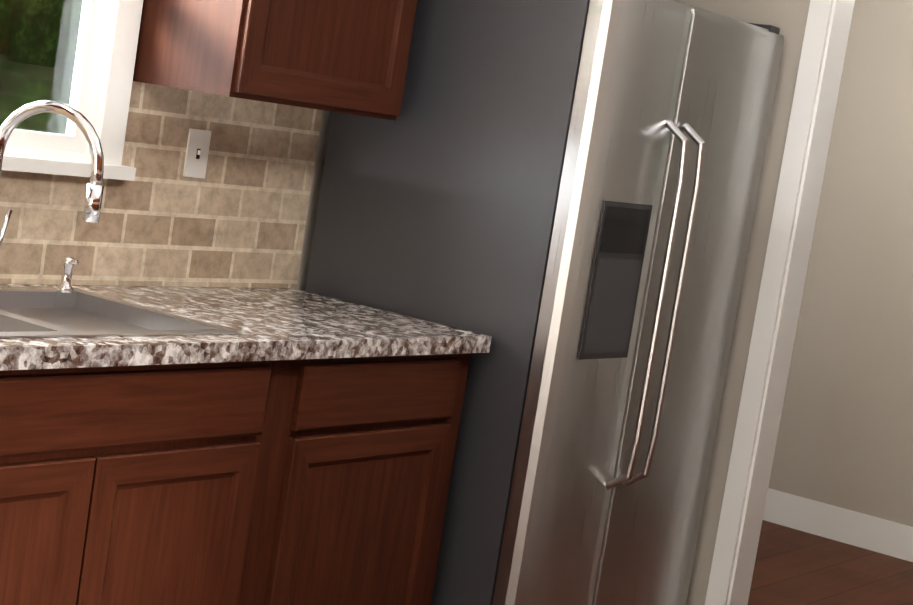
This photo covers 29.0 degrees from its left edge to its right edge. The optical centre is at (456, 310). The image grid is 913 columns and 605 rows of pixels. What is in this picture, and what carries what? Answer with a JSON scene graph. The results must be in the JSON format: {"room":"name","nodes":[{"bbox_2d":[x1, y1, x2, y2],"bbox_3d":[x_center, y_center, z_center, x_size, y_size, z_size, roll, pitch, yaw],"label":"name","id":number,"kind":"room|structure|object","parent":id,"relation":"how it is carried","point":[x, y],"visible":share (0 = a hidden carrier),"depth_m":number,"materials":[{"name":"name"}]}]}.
{"room":"kitchen","nodes":[
{"label":"kitchen","id":0,"kind":"room"},
{"bbox_2d":[42,81,330,290],"bbox_3d":[-1.899,-0.386,2.513,0.090,2.500,7.440,13,8,34],"label":"wall","id":1,"kind":"structure","parent":0,"point":[313,200],"depth_m":4.65,"materials":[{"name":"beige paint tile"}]},
{"bbox_2d":[0,0,142,180],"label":"window","id":2,"kind":"structure","parent":1,"relation":"in","point":[104,60],"depth_m":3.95,"materials":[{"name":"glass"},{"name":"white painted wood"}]},
{"bbox_2d":[0,81,322,287],"bbox_3d":[-2.137,-0.290,2.116,0.008,0.474,6.113,13,8,34],"label":"backsplash","id":3,"kind":"structure","parent":1,"relation":"attached to","point":[236,216],"depth_m":4.23,"materials":[{"name":"tile"}]},
{"bbox_2d":[183,128,211,178],"bbox_3d":[-0.619,-0.376,4.241,0.016,0.116,0.072,13,8,34],"label":"light switch","id":4,"kind":"object","parent":3,"relation":"attached to","point":[197,152],"visible":1,"depth_m":4.24,"materials":[{"name":"white metal"}]},
{"bbox_2d":[133,0,416,115],"bbox_3d":[-0.372,-0.926,4.146,0.326,0.832,0.608,13,8,34],"label":"upper cabinet","id":5,"kind":"object","parent":1,"relation":"attached to","point":[347,56],"depth_m":4.00,"materials":[{"name":"brown wood"}]},
{"bbox_2d":[673,0,809,604],"bbox_3d":[1.705,-0.037,4.461,3.660,2.500,0.120,13,8,34],"label":"wall","id":6,"kind":"structure","parent":0,"point":[788,18],"depth_m":5.00,"materials":[{"name":"beige paint"}]},
{"bbox_2d":[705,0,854,604],"bbox_3d":[1.253,0.067,4.777,0.901,2.088,0.152,13,8,34],"label":"door frame","id":7,"kind":"structure","parent":6,"relation":"attached to","point":[816,91],"depth_m":4.96,"materials":[{"name":"white"}]},
{"bbox_2d":[748,520,912,604],"bbox_3d":[1.761,1.154,5.741,5.160,0.100,2.280,13,8,34],"label":"floor","id":8,"kind":"structure","parent":0,"point":[792,566],"depth_m":6.47,"materials":[{"name":"brown wood"}]},
{"bbox_2d":[768,0,912,526],"bbox_3d":[2.524,-0.124,6.408,5.160,2.500,0.090,13,8,34],"label":"wall","id":9,"kind":"structure","parent":0,"point":[845,437],"depth_m":6.99,"materials":[{"name":"beige paint"}]},
{"bbox_2d":[763,488,912,561],"bbox_3d":[1.726,1.039,5.651,5.160,0.135,2.094,13,8,34],"label":"baseboard","id":10,"kind":"structure","parent":9,"relation":"attached to","point":[864,531],"depth_m":7.04,"materials":[{"name":"white wood"}]},
{"bbox_3d":[-0.623,1.243,1.551,4.260,0.100,7.320,13,8,34],"label":"floor","id":11,"kind":"structure","parent":0,"visible":0},
{"bbox_2d":[0,360,299,604],"bbox_3d":[-0.966,0.475,3.491,0.630,0.884,1.044,13,8,34],"label":"base cabinet","id":12,"kind":"object","parent":11,"relation":"on","point":[140,484],"depth_m":3.41,"materials":[{"name":"brown wood"}]},
{"bbox_2d":[0,284,491,370],"bbox_3d":[-1.919,0.022,1.949,0.644,0.044,6.088,13,8,34],"label":"countertop","id":13,"kind":"structure","parent":12,"relation":"on","point":[51,327],"depth_m":3.78,"materials":[{"name":"stone"}]},
{"bbox_2d":[0,100,103,245],"bbox_3d":[-0.847,-0.221,3.573,0.265,0.412,0.114,13,8,34],"label":"faucet","id":14,"kind":"object","parent":13,"relation":"on","point":[94,190],"visible":1,"depth_m":3.53,"materials":[{"name":"silver metal"}]},
{"bbox_2d":[56,257,78,292],"bbox_3d":[-0.835,-0.077,3.818,0.060,0.078,0.038,13,8,34],"label":"soap dispenser","id":15,"kind":"object","parent":13,"relation":"on","point":[68,265],"visible":1,"depth_m":3.81,"materials":[{"name":"silver metal"}]},
{"bbox_2d":[0,284,242,361],"bbox_3d":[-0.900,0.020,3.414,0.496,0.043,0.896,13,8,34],"label":"sink","id":16,"kind":"object","parent":13,"relation":"in","point":[25,313],"depth_m":3.71,"materials":[{"name":"silver metal"}]},
{"bbox_2d":[264,353,469,604],"bbox_3d":[-0.469,0.474,4.203,0.630,0.884,0.693,13,8,34],"label":"base cabinet","id":17,"kind":"object","parent":11,"relation":"on","point":[305,482],"depth_m":4.01,"materials":[{"name":"brown wood"}]},
{"bbox_2d":[305,0,783,604],"bbox_3d":[0.221,0.044,4.795,0.862,1.812,0.961,13,8,34],"label":"refrigerator","id":18,"kind":"object","parent":11,"relation":"on","point":[555,200],"visible":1,"depth_m":4.38,"materials":[{"name":"silver metal"}]}
]}

